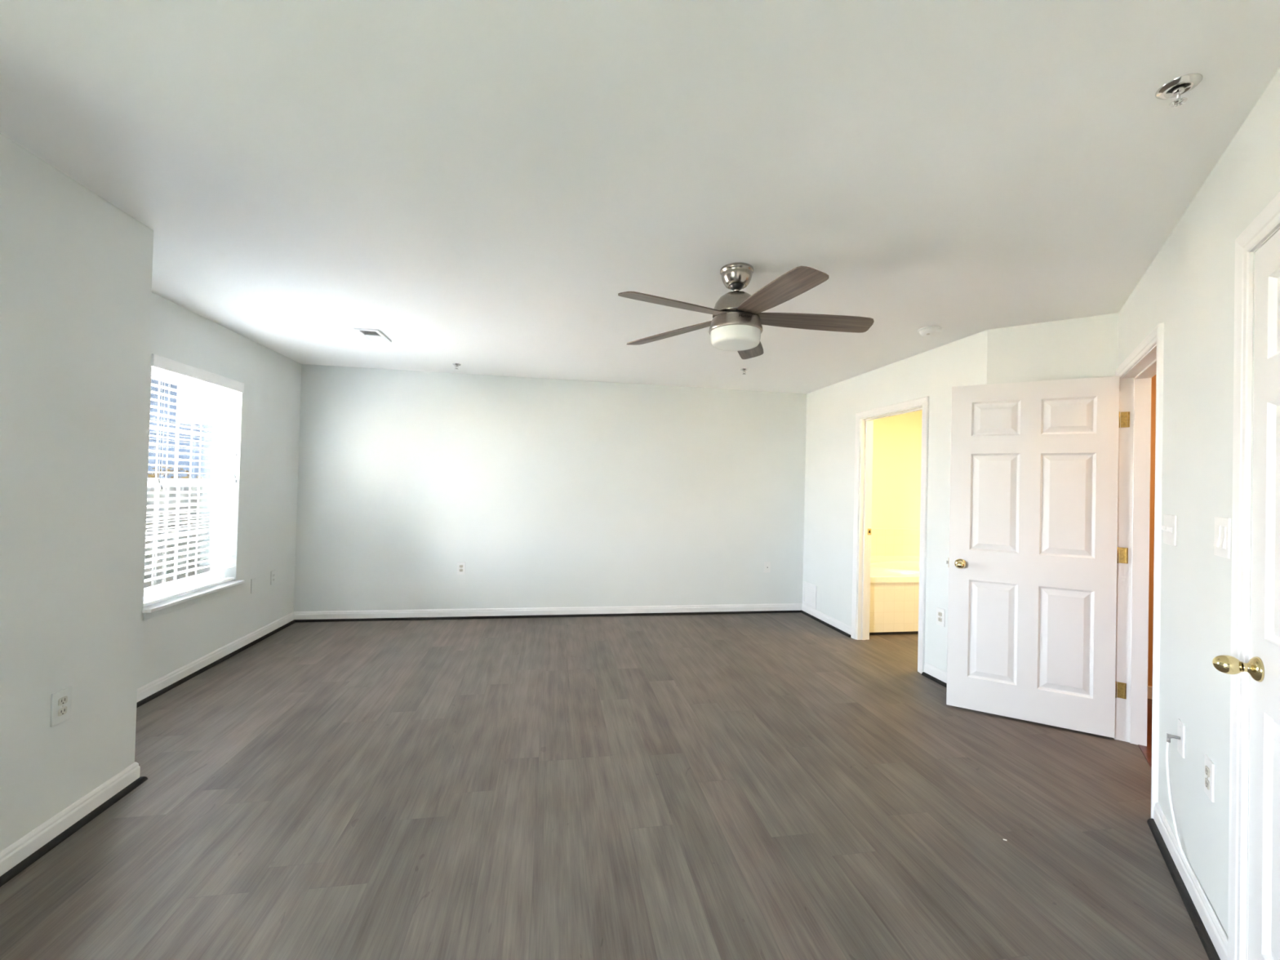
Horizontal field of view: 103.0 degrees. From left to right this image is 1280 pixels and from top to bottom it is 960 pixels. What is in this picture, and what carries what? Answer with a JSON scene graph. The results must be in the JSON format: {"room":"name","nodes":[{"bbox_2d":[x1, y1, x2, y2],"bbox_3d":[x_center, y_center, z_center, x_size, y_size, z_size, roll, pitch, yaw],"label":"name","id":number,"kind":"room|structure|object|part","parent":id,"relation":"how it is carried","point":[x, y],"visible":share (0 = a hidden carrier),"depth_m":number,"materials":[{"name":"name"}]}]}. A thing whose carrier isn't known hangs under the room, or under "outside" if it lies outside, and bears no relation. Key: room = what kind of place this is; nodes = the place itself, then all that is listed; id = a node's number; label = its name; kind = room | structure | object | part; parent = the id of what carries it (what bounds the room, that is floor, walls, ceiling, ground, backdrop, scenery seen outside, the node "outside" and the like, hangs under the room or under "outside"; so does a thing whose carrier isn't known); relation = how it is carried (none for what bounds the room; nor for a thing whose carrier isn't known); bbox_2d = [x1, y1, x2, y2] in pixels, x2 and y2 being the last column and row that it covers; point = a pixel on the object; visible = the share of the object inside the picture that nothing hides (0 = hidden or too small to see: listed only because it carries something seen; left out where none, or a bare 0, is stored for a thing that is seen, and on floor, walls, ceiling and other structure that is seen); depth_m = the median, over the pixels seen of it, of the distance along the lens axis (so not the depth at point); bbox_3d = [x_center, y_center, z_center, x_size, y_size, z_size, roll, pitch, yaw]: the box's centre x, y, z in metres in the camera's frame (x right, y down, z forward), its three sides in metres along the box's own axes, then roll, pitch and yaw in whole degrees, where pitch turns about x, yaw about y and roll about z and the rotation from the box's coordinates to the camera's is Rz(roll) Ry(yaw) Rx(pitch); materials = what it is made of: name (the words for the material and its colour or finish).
{"room":"empty bedroom","nodes":[
{"label":"empty bedroom","id":0,"kind":"room"},
{"bbox_2d":[0,133,153,851],"bbox_3d":[-2.334,0.098,1.316,0.602,2.440,1.788,2,-1,-10],"label":"wall","id":1,"kind":"structure","parent":0,"point":[76,268],"depth_m":1.89,"materials":[{"name":"paint"}]},
{"bbox_2d":[49,685,71,727],"bbox_3d":[-2.142,0.838,1.887,0.009,0.120,0.076,2,-1,-10],"label":"wall outlet","id":2,"kind":"object","parent":1,"relation":"attached to","point":[61,700],"visible":1,"depth_m":1.88,"materials":[{"name":"plastic"}]},
{"bbox_2d":[57,706,66,716],"bbox_3d":[-2.140,0.857,1.887,0.003,0.027,0.034,2,-1,-10],"label":"socket","id":3,"kind":"object","parent":2,"relation":"attached to","point":[62,710],"depth_m":1.89,"materials":[{"name":"plastic"}]},
{"bbox_2d":[57,695,67,706],"bbox_3d":[-2.139,0.818,1.888,0.003,0.027,0.034,2,-1,-10],"label":"socket","id":4,"kind":"object","parent":2,"relation":"attached to","point":[62,700],"depth_m":1.89,"materials":[{"name":"plastic"}]},
{"bbox_2d":[0,761,140,875],"bbox_3d":[-2.059,1.278,1.354,0.013,0.094,1.814,2,-1,-10],"label":"baseboard","id":5,"kind":"structure","parent":1,"relation":"attached to","point":[16,852],"depth_m":1.90,"materials":[{"name":"white paint"}]},
{"bbox_2d":[0,776,147,887],"bbox_3d":[-2.045,1.315,1.356,0.020,0.021,1.852,2,-1,-10],"label":"trim","id":6,"kind":"structure","parent":1,"relation":"attached to","point":[22,865],"depth_m":1.90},
{"bbox_2d":[137,292,301,688],"bbox_3d":[-2.775,0.091,1.661,0.150,2.440,6.698,2,-1,-10],"label":"wall","id":7,"kind":"structure","parent":0,"point":[267,459],"depth_m":3.97,"materials":[{"name":"paint"}]},
{"bbox_2d":[143,366,226,600],"bbox_3d":[-3.134,0.013,3.458,0.046,1.511,0.900,2,-1,-10],"label":"window","id":8,"kind":"structure","parent":7,"relation":"in","point":[157,592],"depth_m":3.52,"materials":[{"name":"white plastic"}]},
{"bbox_3d":[-3.140,0.364,3.454,0.001,0.660,0.742,2,-1,-10],"label":"pane","id":9,"kind":"part","parent":8,"relation":"part of","materials":[{"name":"clear glass"}]},
{"bbox_3d":[-3.140,0.364,3.454,0.015,0.740,0.818,2,-1,-10],"label":"sash","id":10,"kind":"part","parent":8,"relation":"part of","materials":[{"name":"white plastic"}]},
{"bbox_3d":[-3.141,-0.337,3.459,0.015,0.740,0.818,2,-1,-10],"label":"sash","id":11,"kind":"part","parent":8,"relation":"part of","materials":[{"name":"white plastic"}]},
{"bbox_2d":[142,353,244,606],"bbox_3d":[-3.033,0.004,3.474,0.072,1.510,0.906,2,-1,-10],"label":"window blind","id":12,"kind":"object","parent":8,"relation":"attached to","point":[158,362],"visible":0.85,"depth_m":3.43,"materials":[{"name":"white plastic"}]},
{"bbox_3d":[-2.935,-0.346,3.122,0.003,0.671,0.005,2,-1,-10],"label":"pull cord","id":13,"kind":"part","parent":12,"relation":"part of","materials":[{"name":"white fabric"}]},
{"bbox_3d":[-2.989,0.024,3.179,0.057,1.432,0.012,2,-1,-10],"label":"ladder cord","id":14,"kind":"part","parent":12,"relation":"part of","materials":[{"name":"white fabric"}]},
{"bbox_3d":[-2.939,-0.328,3.141,0.003,0.706,0.005,2,-1,-10],"label":"pull cord","id":15,"kind":"part","parent":12,"relation":"part of","materials":[{"name":"white fabric"}]},
{"bbox_3d":[-3.057,0.749,3.465,0.052,0.018,0.888,2,-1,-10],"label":"rail","id":16,"kind":"part","parent":12,"relation":"part of","materials":[{"name":"white plastic"}]},
{"bbox_3d":[-3.040,0.026,3.478,0.057,1.432,0.012,2,-1,-10],"label":"ladder cord","id":17,"kind":"part","parent":12,"relation":"part of","materials":[{"name":"white fabric"}]},
{"bbox_3d":[-3.092,0.029,3.778,0.057,1.432,0.012,2,-1,-10],"label":"ladder cord","id":18,"kind":"part","parent":12,"relation":"part of","materials":[{"name":"white fabric"}]},
{"bbox_3d":[-3.062,-0.360,3.862,0.003,0.631,0.005,2,-1,-10],"label":"pull cord","id":19,"kind":"part","parent":12,"relation":"part of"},
{"bbox_3d":[-3.066,-0.343,3.881,0.003,0.666,0.005,2,-1,-10],"label":"pull cord","id":20,"kind":"part","parent":12,"relation":"part of","materials":[{"name":"white fabric"}]},
{"bbox_2d":[142,584,238,620],"bbox_3d":[-3.025,0.816,3.476,0.011,0.048,0.912,2,-1,-10],"label":"trim","id":21,"kind":"structure","parent":7,"relation":"attached to","point":[146,616],"depth_m":3.37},
{"bbox_2d":[142,580,244,613],"bbox_3d":[-3.064,0.781,3.477,0.157,0.021,0.938,2,-1,-10],"label":"sill","id":22,"kind":"structure","parent":7,"relation":"attached to","point":[174,601],"depth_m":3.37,"materials":[{"name":"white paint"}]},
{"bbox_2d":[136,619,295,707],"bbox_3d":[-3.021,1.317,3.475,0.020,0.021,2.695,2,-1,-10],"label":"trim","id":23,"kind":"structure","parent":7,"relation":"attached to","point":[172,686],"depth_m":3.56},
{"bbox_2d":[137,611,294,702],"bbox_3d":[-3.035,1.280,3.473,0.013,0.094,2.720,2,-1,-10],"label":"baseboard","id":24,"kind":"structure","parent":7,"relation":"attached to","point":[168,679],"depth_m":3.59,"materials":[{"name":"white paint"}]},
{"bbox_2d":[250,577,257,593],"bbox_3d":[-3.143,0.858,4.148,0.007,0.118,0.074,2,-1,-10],"label":"wall plate","id":25,"kind":"object","parent":7,"relation":"attached to","point":[253,582],"visible":1,"depth_m":4.14,"materials":[{"name":"white plastic"}]},
{"bbox_2d":[270,569,275,585],"bbox_3d":[-3.192,0.848,4.437,0.009,0.118,0.074,2,-1,-10],"label":"wall outlet","id":26,"kind":"object","parent":7,"relation":"attached to","point":[273,580],"visible":1,"depth_m":4.43,"materials":[{"name":"white plastic"}]},
{"bbox_2d":[0,612,1208,959],"bbox_3d":[1.447,1.479,2.201,8.724,0.124,7.048,2,-1,-10],"label":"floor","id":27,"kind":"structure","parent":0,"point":[755,786],"depth_m":2.11,"materials":[{"name":"grey plastic"}]},
{"bbox_2d":[869,528,919,635],"bbox_3d":[3.339,1.033,5.470,2.670,0.945,0.926,2,-1,-10],"label":"bathtub","id":28,"kind":"object","parent":27,"relation":"on","point":[895,552],"visible":0.2,"depth_m":4.89,"materials":[{"name":"ceramic"}]},
{"bbox_2d":[921,671,946,687],"bbox_3d":[2.158,1.444,3.554,0.020,0.021,0.520,2,-1,-10],"label":"trim","id":29,"kind":"structure","parent":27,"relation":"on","point":[925,674],"depth_m":3.69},
{"bbox_2d":[293,364,922,611],"bbox_3d":[0.721,0.223,5.579,8.074,2.440,0.162,2,-1,-10],"label":"wall","id":30,"kind":"structure","parent":0,"point":[548,492],"depth_m":5.23,"materials":[{"name":"paint"}]},
{"bbox_2d":[457,562,465,574],"bbox_3d":[-1.779,0.878,5.069,0.076,0.122,0.009,2,-1,-10],"label":"wall outlet","id":31,"kind":"object","parent":30,"relation":"attached to","point":[460,566],"visible":1,"depth_m":5.07,"materials":[{"name":"white plastic"}]},
{"bbox_2d":[293,603,802,619],"bbox_3d":[-0.729,1.357,5.244,5.163,0.094,0.013,2,-1,-10],"label":"baseboard","id":32,"kind":"structure","parent":30,"relation":"attached to","point":[784,606],"depth_m":5.18,"materials":[{"name":"white paint"}]},
{"bbox_2d":[294,610,801,622],"bbox_3d":[-0.727,1.393,5.228,5.138,0.021,0.020,2,-1,-10],"label":"trim","id":33,"kind":"structure","parent":30,"relation":"attached to","point":[757,611],"depth_m":5.17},
{"bbox_2d":[764,561,770,572],"bbox_3d":[1.404,0.962,5.617,0.072,0.118,0.009,2,-1,-10],"label":"wall jack","id":34,"kind":"object","parent":30,"relation":"attached to","point":[766,564],"visible":1,"depth_m":5.61,"materials":[{"name":"white plastic"}]},
{"bbox_2d":[0,0,1279,393],"bbox_3d":[1.689,-1.126,1.197,8.724,0.200,9.148,2,-1,-10],"label":"ceiling","id":35,"kind":"structure","parent":0,"point":[477,185],"depth_m":1.67,"materials":[{"name":"white paint"}]},
{"bbox_2d":[353,328,391,342],"bbox_3d":[-1.991,-1.080,3.805,0.163,0.010,0.310,2,-1,-10],"label":"ceiling vent","id":36,"kind":"object","parent":35,"relation":"in","point":[371,335],"visible":1,"depth_m":3.79,"materials":[{"name":"white metal"}]},
{"bbox_2d":[452,363,461,368],"bbox_3d":[-1.689,-1.045,4.694,0.076,0.043,0.076,2,-1,-10],"label":"sprinkler","id":37,"kind":"object","parent":35,"relation":"attached to","point":[456,365],"visible":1,"depth_m":4.68,"materials":[{"name":"silver metal"}]},
{"bbox_2d":[740,368,748,374],"bbox_3d":[0.946,-0.982,4.622,0.076,0.043,0.076,2,-1,-10],"label":"sprinkler","id":38,"kind":"object","parent":35,"relation":"attached to","point":[744,370],"visible":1,"depth_m":4.61,"materials":[{"name":"silver metal"}]},
{"bbox_2d":[617,262,874,359],"bbox_3d":[0.498,-0.851,2.488,1.267,0.378,1.252,2,-1,-10],"label":"ceiling fan","id":39,"kind":"object","parent":35,"relation":"hanging from","point":[738,317],"visible":1,"depth_m":2.43,"materials":[{"name":"silver metal"}]},
{"bbox_3d":[0.177,-0.790,2.747,0.568,0.006,0.141,-3,8,38],"label":"blade","id":40,"kind":"part","parent":39,"relation":"part of","materials":[{"name":"brown wood"}]},
{"bbox_3d":[0.161,-0.796,2.305,0.568,0.006,0.141,-2,13,-34],"label":"blade","id":41,"kind":"part","parent":39,"relation":"part of","materials":[{"name":"brown wood"}]},
{"bbox_3d":[0.470,-0.701,2.514,0.245,0.078,0.245,2,-1,-10],"label":"lamp shade","id":42,"kind":"part","parent":39,"relation":"part of","materials":[{"name":"white glass"}]},
{"bbox_3d":[0.601,-0.778,2.868,0.141,0.006,0.568,-11,-8,19],"label":"blade","id":43,"kind":"part","parent":39,"relation":"part of","materials":[{"name":"brown wood"}]},
{"bbox_3d":[0.575,-0.787,2.154,0.141,0.006,0.568,14,-1,-16],"label":"blade","id":44,"kind":"part","parent":39,"relation":"part of","materials":[{"name":"brown wood"}]},
{"bbox_3d":[0.848,-0.777,2.501,0.568,0.006,0.141,5,-12,2],"label":"blade","id":45,"kind":"part","parent":39,"relation":"part of","materials":[{"name":"brown wood"}]},
{"bbox_2d":[918,325,942,336],"bbox_3d":[1.909,-0.974,3.356,0.136,0.042,0.136,2,-1,-10],"label":"smoke detector","id":46,"kind":"object","parent":35,"relation":"attached to","point":[930,331],"visible":1,"depth_m":3.32,"materials":[{"name":"white plastic"}]},
{"bbox_2d":[1155,73,1202,107],"bbox_3d":[1.411,-1.010,1.335,0.086,0.043,0.086,2,-1,-40],"label":"sprinkler","id":47,"kind":"object","parent":35,"relation":"attached to","point":[1181,85],"visible":1,"depth_m":1.33,"materials":[{"name":"silver metal"}]},
{"bbox_2d":[803,329,987,671],"bbox_3d":[2.106,0.244,4.526,0.120,2.440,2.408,2,-1,-10],"label":"wall","id":48,"kind":"structure","parent":0,"point":[831,410],"depth_m":4.62,"materials":[{"name":"paint"}]},
{"bbox_2d":[802,581,816,609],"bbox_3d":[1.840,1.248,5.534,0.009,0.248,0.285,2,-1,-10],"label":"air vent","id":49,"kind":"object","parent":48,"relation":"in","point":[809,590],"visible":1,"depth_m":5.53,"materials":[{"name":"white paint"}]},
{"bbox_2d":[800,610,850,637],"bbox_3d":[1.873,1.456,5.206,0.020,0.021,0.946,2,-1,-10],"label":"trim","id":50,"kind":"structure","parent":48,"relation":"attached to","point":[802,611],"depth_m":5.12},
{"bbox_2d":[801,603,851,637],"bbox_3d":[1.888,1.420,5.215,0.013,0.094,0.959,2,-1,-10],"label":"baseboard","id":51,"kind":"structure","parent":48,"relation":"attached to","point":[847,628],"depth_m":5.15,"materials":[{"name":"white paint"}]},
{"bbox_2d":[851,395,928,673],"bbox_3d":[2.131,0.417,4.299,0.139,2.090,0.923,2,-1,-10],"label":"door frame","id":52,"kind":"structure","parent":48,"relation":"attached to","point":[924,402],"depth_m":4.67,"materials":[{"name":"white paint"}]},
{"bbox_2d":[924,662,946,683],"bbox_3d":[2.174,1.408,3.561,0.013,0.094,0.512,2,-1,-10],"label":"baseboard","id":53,"kind":"structure","parent":48,"relation":"attached to","point":[933,671],"depth_m":3.69,"materials":[{"name":"white paint"}]},
{"bbox_2d":[936,607,945,626],"bbox_3d":[2.167,0.988,3.676,0.009,0.124,0.078,2,-1,-10],"label":"wall outlet","id":54,"kind":"object","parent":48,"relation":"attached to","point":[940,612],"visible":1,"depth_m":3.67,"materials":[{"name":"white plastic"}]},
{"bbox_2d":[986,312,1119,384],"bbox_3d":[2.594,0.240,3.160,0.754,2.440,0.120,1,-1,35],"label":"wall","id":55,"kind":"structure","parent":0,"point":[1086,347],"depth_m":3.14,"materials":[{"name":"paint"}]},
{"bbox_2d":[1147,374,1155,686],"bbox_3d":[3.883,0.272,3.266,1.430,2.440,0.120,1,-1,35],"label":"wall","id":56,"kind":"structure","parent":0,"point":[1153,378],"depth_m":3.47,"materials":[{"name":"brown paint"}]},
{"bbox_2d":[1147,685,1152,698],"bbox_3d":[3.808,1.446,3.203,1.209,0.081,0.015,1,-1,35],"label":"baseboard","id":57,"kind":"structure","parent":56,"relation":"attached to","point":[1149,688],"depth_m":3.45,"materials":[{"name":"white paint"}]},
{"bbox_2d":[1118,67,1279,959],"bbox_3d":[1.379,0.183,0.888,0.120,2.440,4.995,1,-1,35],"label":"wall","id":58,"kind":"structure","parent":0,"point":[1188,286],"depth_m":1.71,"materials":[{"name":"paint"}]},
{"bbox_2d":[946,376,1129,737],"bbox_3d":[2.351,0.423,3.064,0.872,2.030,0.201,1,-1,30],"label":"door","id":59,"kind":"structure","parent":58,"relation":"in","point":[1033,561],"depth_m":3.04,"materials":[{"name":"white paint"}]},
{"bbox_2d":[1113,322,1164,818],"bbox_3d":[2.501,0.400,2.499,0.139,2.100,0.965,1,-1,35],"label":"door frame","id":60,"kind":"structure","parent":58,"relation":"attached to","point":[1135,439],"depth_m":2.82,"materials":[{"name":"white paint"}]},
{"bbox_2d":[1159,514,1177,546],"bbox_3d":[2.094,0.197,2.025,0.023,0.118,0.166,1,-1,35],"label":"light switch","id":61,"kind":"object","parent":58,"relation":"attached to","point":[1170,522],"visible":1,"depth_m":2.00,"materials":[{"name":"white plastic"}]},
{"bbox_2d":[1177,718,1185,758],"bbox_3d":[1.975,0.942,1.860,0.007,0.118,0.072,1,-1,35],"label":"cable plate","id":62,"kind":"object","parent":58,"relation":"attached to","point":[1180,726],"visible":1,"depth_m":1.85,"materials":[{"name":"white plastic"}]},
{"bbox_2d":[1165,733,1227,943],"bbox_3d":[1.804,1.129,1.655,0.041,0.399,0.529,1,-1,35],"label":"coaxial cable","id":63,"kind":"object","parent":62,"relation":"hanging from","point":[1169,736],"visible":0.94,"depth_m":1.82,"materials":[{"name":"plastic"}]},
{"bbox_2d":[1146,817,1220,959],"bbox_3d":[1.891,1.416,1.784,0.020,0.021,0.862,1,-1,35],"label":"trim","id":64,"kind":"structure","parent":58,"relation":"attached to","point":[1205,939],"depth_m":1.73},
{"bbox_2d":[1153,802,1227,959],"bbox_3d":[1.905,1.380,1.775,0.013,0.094,0.862,1,-1,35],"label":"baseboard","id":65,"kind":"structure","parent":58,"relation":"attached to","point":[1211,926],"depth_m":1.72,"materials":[{"name":"white paint"}]},
{"bbox_2d":[1204,754,1214,802],"bbox_3d":[1.799,0.942,1.611,0.009,0.118,0.074,1,-1,35],"label":"wall outlet","id":66,"kind":"object","parent":58,"relation":"attached to","point":[1209,766],"visible":1,"depth_m":1.60,"materials":[{"name":"white plastic"}]},
{"bbox_2d":[1204,765,1209,777],"bbox_3d":[1.797,0.923,1.613,0.003,0.027,0.034,1,-1,35],"label":"socket","id":67,"kind":"object","parent":66,"relation":"attached to","point":[1206,767],"depth_m":1.61,"materials":[{"name":"plastic"}]},
{"bbox_2d":[1204,777,1209,789],"bbox_3d":[1.796,0.962,1.613,0.003,0.027,0.034,1,-1,35],"label":"socket","id":68,"kind":"object","parent":66,"relation":"attached to","point":[1206,780],"depth_m":1.61,"materials":[{"name":"plastic"}]},
{"bbox_2d":[1213,516,1231,559],"bbox_3d":[1.762,0.173,1.546,0.013,0.120,0.120,1,-1,35],"label":"light switch","id":69,"kind":"object","parent":58,"relation":"attached to","point":[1222,543],"visible":1,"depth_m":1.53,"materials":[{"name":"white plastic"}]},
{"bbox_2d":[1212,229,1279,959],"bbox_3d":[1.419,0.383,1.093,0.118,2.017,0.718,1,-1,35],"label":"door","id":70,"kind":"structure","parent":58,"relation":"in","point":[1263,666],"depth_m":1.30,"materials":[{"name":"white paint"}]},
{"bbox_2d":[1227,191,1279,959],"bbox_3d":[1.478,0.355,1.049,0.139,2.104,0.860,1,-1,35],"label":"door frame","id":71,"kind":"structure","parent":58,"relation":"attached to","point":[1268,220],"depth_m":1.39,"materials":[{"name":"white paint"}]},
{"bbox_3d":[-7.706,1.798,14.792,4.980,0.200,28.200,2,-1,-10],"label":"terrace","id":72,"kind":"object","parent":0,"visible":0},
{"bbox_2d":[147,463,203,479],"bbox_3d":[-8.807,0.654,9.229,1.934,1.909,1.890,2,-1,-10],"label":"leafy shrub","id":73,"kind":"object","parent":72,"relation":"on","point":[153,475],"visible":0.02,"depth_m":9.40,"materials":[{"name":"green plant"}]},
{"label":"outside","id":74,"kind":"structure","parent":0,"visible":0},
{"bbox_3d":[-41.630,0.954,13.106,62.476,0.200,120.000,2,-1,-10],"label":"ground","id":75,"kind":"structure","parent":74,"visible":0},
{"bbox_2d":[147,374,213,479],"bbox_3d":[-16.657,-2.064,19.559,11.800,7.200,8.000,2,-1,-38],"label":"house","id":76,"kind":"structure","parent":75,"relation":"on","point":[153,439],"depth_m":16.52,"materials":[{"name":"stone"}]}
]}

